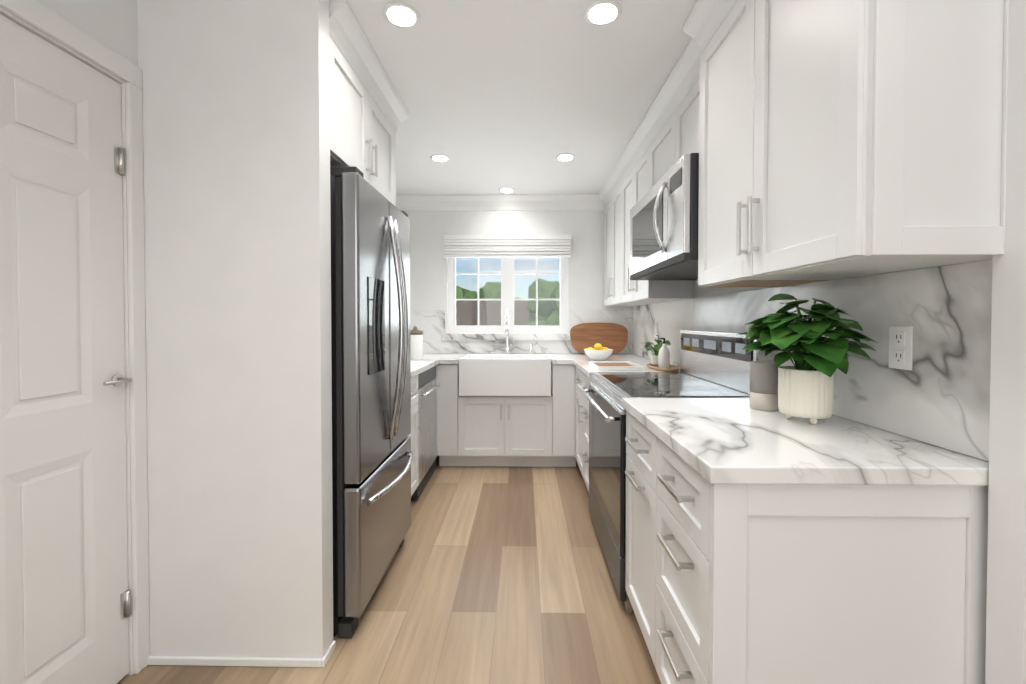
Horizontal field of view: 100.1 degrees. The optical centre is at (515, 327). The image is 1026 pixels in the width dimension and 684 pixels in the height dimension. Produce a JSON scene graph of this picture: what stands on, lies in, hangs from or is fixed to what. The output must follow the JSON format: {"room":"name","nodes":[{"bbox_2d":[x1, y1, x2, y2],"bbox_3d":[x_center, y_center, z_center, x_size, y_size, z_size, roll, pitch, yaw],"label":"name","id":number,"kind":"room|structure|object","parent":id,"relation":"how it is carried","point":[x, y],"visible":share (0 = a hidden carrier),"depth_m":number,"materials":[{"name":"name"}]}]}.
{"room":"kitchen","nodes":[
{"label":"kitchen","id":0,"kind":"room"},
{"bbox_2d":[0,0,135,80],"bbox_3d":[-1.407,0.009,0.819,0.132,2.440,7.010,0,1,1],"label":"wall","id":1,"kind":"structure","parent":0,"point":[112,23],"depth_m":1.41,"materials":[{"name":"paint"}]},
{"bbox_2d":[0,14,131,683],"bbox_3d":[-1.351,0.194,1.087,0.085,2.038,0.800,0,1,1],"label":"door","id":2,"kind":"structure","parent":1,"relation":"in","point":[65,603],"depth_m":1.28,"materials":[{"name":"white paint"}]},
{"bbox_2d":[0,0,335,674],"bbox_3d":[-1.075,0.158,1.076,0.766,2.131,0.960,0,1,1],"label":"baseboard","id":3,"kind":"structure","parent":1,"relation":"attached to","point":[64,32],"depth_m":1.50,"materials":[{"name":"white wood"}]},
{"bbox_2d":[329,0,396,205],"bbox_3d":[-1.004,-0.951,2.026,0.623,0.551,0.834,0,1,1],"label":"upper cabinet","id":4,"kind":"object","parent":1,"relation":"attached to","point":[363,114],"depth_m":1.91,"materials":[{"name":"white paint"}]},
{"bbox_2d":[136,0,332,658],"bbox_3d":[-1.010,-0.002,1.563,0.634,2.440,0.113,0,1,1],"label":"wall","id":5,"kind":"structure","parent":0,"point":[238,274],"depth_m":1.54,"materials":[{"name":"paint"}]},
{"bbox_2d":[117,450,660,683],"bbox_3d":[-0.039,1.278,0.909,6.800,0.100,7.200,0,1,1],"label":"floor","id":6,"kind":"structure","parent":0,"point":[497,575],"depth_m":1.87,"materials":[{"name":"brown wood"}]},
{"bbox_2d":[330,167,412,638],"bbox_3d":[-0.902,0.292,2.039,0.773,1.832,0.766,0,1,1],"label":"fridge","id":7,"kind":"object","parent":6,"relation":"on","point":[372,455],"visible":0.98,"depth_m":1.73,"materials":[{"name":"silver metal"}]},
{"bbox_2d":[408,375,419,495],"bbox_3d":[-0.984,0.758,2.719,0.639,0.876,0.441,0,1,1],"label":"base cabinet","id":8,"kind":"object","parent":6,"relation":"on","point":[414,434],"depth_m":2.87,"materials":[{"name":"white paint"}]},
{"bbox_2d":[411,357,442,377],"bbox_3d":[-0.965,0.290,3.243,0.660,0.040,1.512,0,1,1],"label":"countertop","id":9,"kind":"structure","parent":8,"relation":"on","point":[417,366],"depth_m":3.21,"materials":[{"name":"stone"}]},
{"bbox_2d":[411,366,439,500],"bbox_3d":[-0.920,0.752,3.248,0.614,0.871,0.606,0,1,1],"label":"dishwasher","id":10,"kind":"object","parent":6,"relation":"on","point":[427,386],"visible":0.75,"depth_m":3.18,"materials":[{"name":"silver metal"}]},
{"bbox_2d":[456,392,543,466],"bbox_3d":[-0.082,0.872,3.876,0.785,0.612,0.631,0,1,1],"label":"base cabinet","id":11,"kind":"object","parent":6,"relation":"on","point":[491,430],"depth_m":3.57,"materials":[{"name":"white paint"}]},
{"bbox_2d":[544,364,575,466],"bbox_3d":[0.383,0.741,3.837,0.265,0.876,0.687,0,1,1],"label":"base cabinet","id":12,"kind":"object","parent":6,"relation":"on","point":[560,407],"depth_m":3.55,"materials":[{"name":"white paint"}]},
{"bbox_2d":[423,353,566,363],"bbox_3d":[-0.075,0.281,3.858,2.418,0.040,0.650,0,1,1],"label":"countertop","id":13,"kind":"structure","parent":12,"relation":"on","point":[448,358],"depth_m":3.73,"materials":[{"name":"stone"}]},
{"bbox_2d":[410,326,422,359],"bbox_3d":[-0.822,0.129,3.526,0.128,0.272,0.128,0,1,1],"label":"canister","id":14,"kind":"object","parent":13,"relation":"on","point":[416,341],"visible":0.81,"depth_m":3.47,"materials":[{"name":"white ceramic"}]},
{"bbox_2d":[459,354,550,395],"bbox_3d":[-0.084,0.408,3.758,0.761,0.312,0.474,0,1,1],"label":"sink","id":15,"kind":"object","parent":13,"relation":"in","point":[504,374],"visible":1,"depth_m":3.52,"materials":[{"name":"white ceramic"}]},
{"bbox_2d":[505,309,531,353],"bbox_3d":[0.027,0.044,4.002,0.263,0.427,0.218,0,1,1],"label":"faucet","id":16,"kind":"object","parent":13,"relation":"on","point":[507,349],"visible":0.92,"depth_m":4.07,"materials":[{"name":"silver metal"}]},
{"bbox_2d":[570,323,627,353],"bbox_3d":[0.793,0.105,4.087,0.548,0.299,0.090,0,1,1],"label":"cutting board","id":17,"kind":"object","parent":13,"relation":"on","point":[613,336],"visible":0.88,"depth_m":4.08,"materials":[{"name":"brown wood"}]},
{"bbox_2d":[567,354,679,377],"bbox_3d":[0.785,0.289,3.322,0.678,0.040,1.291,0,1,1],"label":"countertop","id":18,"kind":"structure","parent":12,"relation":"on","point":[581,361],"depth_m":3.45,"materials":[{"name":"stone"}]},
{"bbox_2d":[584,343,612,360],"bbox_3d":[0.672,0.198,3.481,0.236,0.136,0.236,0,1,1],"label":"bowl","id":19,"kind":"object","parent":18,"relation":"on","point":[598,352],"visible":1,"depth_m":3.41,"materials":[{"name":"white ceramic"}]},
{"bbox_2d":[589,361,643,370],"bbox_3d":[0.672,0.261,2.916,0.290,0.028,0.370,0,1,1],"label":"serving tray","id":20,"kind":"object","parent":18,"relation":"on","point":[614,366],"visible":1,"depth_m":2.79,"materials":[{"name":"white ceramic"}]},
{"bbox_2d":[641,335,678,370],"bbox_3d":[0.974,0.166,2.874,0.192,0.219,0.401,0,1,1],"label":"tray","id":21,"kind":"object","parent":18,"relation":"on","point":[660,359],"visible":1,"depth_m":2.82,"materials":[{"name":"white ceramic"}]},
{"bbox_2d":[576,367,579,468],"bbox_3d":[0.804,0.749,3.304,0.637,0.876,0.516,0,1,1],"label":"base cabinet","id":22,"kind":"object","parent":6,"relation":"on","point":[577,370],"depth_m":3.41,"materials":[{"name":"white paint"}]},
{"bbox_2d":[580,370,590,491],"bbox_3d":[0.797,0.755,2.895,0.637,0.876,0.422,0,1,1],"label":"base cabinet","id":23,"kind":"object","parent":6,"relation":"on","point":[584,380],"depth_m":2.99,"materials":[{"name":"white paint"}]},
{"bbox_2d":[625,410,643,636],"bbox_3d":[0.774,0.776,1.583,0.637,0.876,0.411,0,1,1],"label":"base cabinet","id":24,"kind":"object","parent":6,"relation":"on","point":[634,472],"depth_m":1.65,"materials":[{"name":"white paint"}]},
{"bbox_2d":[581,330,774,612],"bbox_3d":[0.738,0.614,2.236,0.693,1.184,0.880,0,1,1],"label":"range","id":25,"kind":"object","parent":6,"relation":"on","point":[714,364],"visible":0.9,"depth_m":2.07,"materials":[{"name":"silver metal"}]},
{"bbox_2d":[644,426,988,683],"bbox_3d":[0.767,0.782,1.199,0.637,0.876,0.476,0,1,1],"label":"base cabinet","id":26,"kind":"object","parent":6,"relation":"on","point":[792,584],"depth_m":0.97,"materials":[{"name":"white paint"}]},
{"bbox_2d":[622,398,988,485],"bbox_3d":[0.763,0.320,1.361,0.653,0.040,0.845,0,1,1],"label":"countertop","id":27,"kind":"structure","parent":26,"relation":"on","point":[726,440],"depth_m":1.08,"materials":[{"name":"stone"}]},
{"bbox_2d":[750,361,779,410],"bbox_3d":[0.905,0.211,1.561,0.094,0.170,0.094,0,1,1],"label":"canister","id":28,"kind":"object","parent":27,"relation":"on","point":[763,385],"visible":0.83,"depth_m":1.52,"materials":[{"name":"beige ceramic"}]},
{"bbox_2d":[737,293,878,423],"bbox_3d":[0.877,0.094,1.350,0.323,0.409,0.400,0,1,1],"label":"pothos plant","id":29,"kind":"object","parent":27,"relation":"on","point":[806,386],"visible":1,"depth_m":1.30,"materials":[{"name":"green plant"}]},
{"bbox_2d":[405,210,631,353],"bbox_3d":[-0.079,-0.044,4.240,2.400,2.440,0.120,0,1,1],"label":"wall","id":30,"kind":"structure","parent":0,"point":[428,264],"depth_m":4.17,"materials":[{"name":"paint"}]},
{"bbox_2d":[396,194,604,210],"bbox_3d":[-0.070,-1.193,4.116,2.422,0.132,0.092,0,1,1],"label":"crown molding","id":31,"kind":"structure","parent":30,"relation":"attached to","point":[489,202],"depth_m":4.13,"materials":[{"name":"white wood"}]},
{"bbox_2d":[443,235,570,257],"bbox_3d":[-0.080,-0.777,4.133,1.226,0.210,0.064,0,1,1],"label":"window shade","id":32,"kind":"object","parent":30,"relation":"attached to","point":[499,246],"visible":1,"depth_m":4.11,"materials":[{"name":"white fabric"}]},
{"bbox_2d":[447,257,567,332],"bbox_3d":[-0.079,-0.402,4.223,1.182,0.918,0.094,0,1,1],"label":"window","id":33,"kind":"structure","parent":30,"relation":"in","point":[507,273],"depth_m":4.22,"materials":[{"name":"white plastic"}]},
{"bbox_2d":[410,310,629,353],"bbox_3d":[-0.080,0.026,4.197,2.400,0.456,0.110,0,1,1],"label":"backsplash","id":34,"kind":"structure","parent":30,"relation":"attached to","point":[432,322],"depth_m":4.16,"materials":[{"name":"stone"}]},
{"bbox_2d":[346,0,696,194],"bbox_3d":[-0.039,-1.262,0.870,6.800,0.100,7.200,0,1,1],"label":"ceiling","id":35,"kind":"structure","parent":0,"point":[517,96],"depth_m":2.19,"materials":[{"name":"white paint"}]},
{"bbox_2d":[382,2,419,28],"bbox_3d":[-0.448,-1.220,1.687,0.144,0.006,0.144,0,1,1],"label":"recessed light","id":36,"kind":"object","parent":35,"relation":"in","point":[401,15],"visible":1,"depth_m":1.68,"materials":[{"name":"white"}]},
{"bbox_2d":[430,154,449,161],"bbox_3d":[-0.556,-1.243,3.166,0.144,0.006,0.144,0,1,1],"label":"recessed light","id":37,"kind":"object","parent":35,"relation":"in","point":[440,158],"visible":1,"depth_m":3.16,"materials":[{"name":"white"}]},
{"bbox_2d":[499,188,513,192],"bbox_3d":[-0.082,-1.255,3.947,0.144,0.006,0.144,0,1,1],"label":"recessed light","id":38,"kind":"object","parent":35,"relation":"in","point":[506,190],"visible":1,"depth_m":3.94,"materials":[{"name":"white"}]},
{"bbox_2d":[556,154,574,160],"bbox_3d":[0.366,-1.243,3.150,0.144,0.006,0.144,0,1,1],"label":"recessed light","id":39,"kind":"object","parent":35,"relation":"in","point":[565,157],"visible":1,"depth_m":3.14,"materials":[{"name":"white"}]},
{"bbox_2d":[584,0,621,25],"bbox_3d":[0.340,-1.220,1.673,0.144,0.006,0.144,0,1,1],"label":"recessed light","id":40,"kind":"object","parent":35,"relation":"in","point":[602,12],"visible":1,"depth_m":1.67,"materials":[{"name":"white"}]},
{"bbox_2d":[694,0,1025,683],"bbox_3d":[1.174,-0.019,2.599,0.120,2.440,3.357,0,1,1],"label":"wall","id":41,"kind":"structure","parent":0,"point":[1006,549],"depth_m":0.89,"materials":[{"name":"paint"}]},
{"bbox_2d":[601,176,646,305],"bbox_3d":[0.989,-0.725,3.744,0.284,1.057,0.809,0,1,1],"label":"upper cabinet","id":42,"kind":"object","parent":41,"relation":"attached to","point":[610,198],"depth_m":3.80,"materials":[{"name":"white paint"}]},
{"bbox_2d":[617,132,693,303],"bbox_3d":[0.977,-0.714,3.063,0.284,1.057,0.791,0,1,1],"label":"upper cabinet","id":43,"kind":"object","parent":41,"relation":"attached to","point":[631,174],"depth_m":3.07,"materials":[{"name":"white paint"}]},
{"bbox_2d":[645,92,668,193],"bbox_3d":[0.965,-0.983,2.406,0.284,0.500,0.515,0,1,1],"label":"upper cabinet","id":44,"kind":"object","parent":41,"relation":"attached to","point":[657,130],"depth_m":2.50,"materials":[{"name":"white paint"}]},
{"bbox_2d":[669,56,692,168],"bbox_3d":[0.958,-0.977,2.008,0.284,0.500,0.514,0,1,1],"label":"upper cabinet","id":45,"kind":"object","parent":41,"relation":"attached to","point":[681,94],"depth_m":2.12,"materials":[{"name":"white paint"}]},
{"bbox_2d":[630,153,698,279],"bbox_3d":[0.873,-0.505,2.216,0.460,0.440,0.900,0,1,1],"label":"over-the-range microwave","id":46,"kind":"object","parent":45,"relation":"attached to","point":[664,227],"visible":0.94,"depth_m":1.99,"materials":[{"name":"silver metal"}]},
{"bbox_2d":[630,260,991,461],"bbox_3d":[1.105,0.051,2.550,0.015,0.456,3.220,0,1,1],"label":"backsplash","id":47,"kind":"structure","parent":41,"relation":"attached to","point":[938,394],"depth_m":1.18,"materials":[{"name":"stone"}]},
{"bbox_2d":[654,322,657,336],"bbox_3d":[1.108,0.019,3.390,0.008,0.120,0.072,0,1,1],"label":"electrical outlet","id":48,"kind":"object","parent":47,"relation":"attached to","point":[656,329],"visible":0.92,"depth_m":3.37,"materials":[{"name":"white plastic"}]},
{"bbox_2d":[889,326,912,369],"bbox_3d":[1.069,0.056,1.195,0.008,0.120,0.072,0,1,1],"label":"electrical outlet","id":49,"kind":"object","parent":47,"relation":"attached to","point":[900,347],"visible":1,"depth_m":1.19,"materials":[{"name":"white plastic"}]},
{"bbox_2d":[693,0,1008,291],"bbox_3d":[0.914,-0.687,1.324,0.347,1.057,0.864,0,1,1],"label":"upper cabinet","id":50,"kind":"object","parent":41,"relation":"attached to","point":[828,140],"depth_m":0.97,"materials":[{"name":"white paint"}]},
{"bbox_3d":[0.700,3.688,42.240,80.000,0.200,75.610,0,1,1],"label":"ground","id":51,"kind":"structure","parent":0,"visible":0},
{"bbox_2d":[456,278,559,324],"bbox_3d":[-2.008,0.408,20.327,21.995,7.038,15.614,0,1,1],"label":"trees","id":52,"kind":"object","parent":51,"relation":"on","point":[525,312],"depth_m":13.89,"materials":[{"name":"green plant"}]}
]}

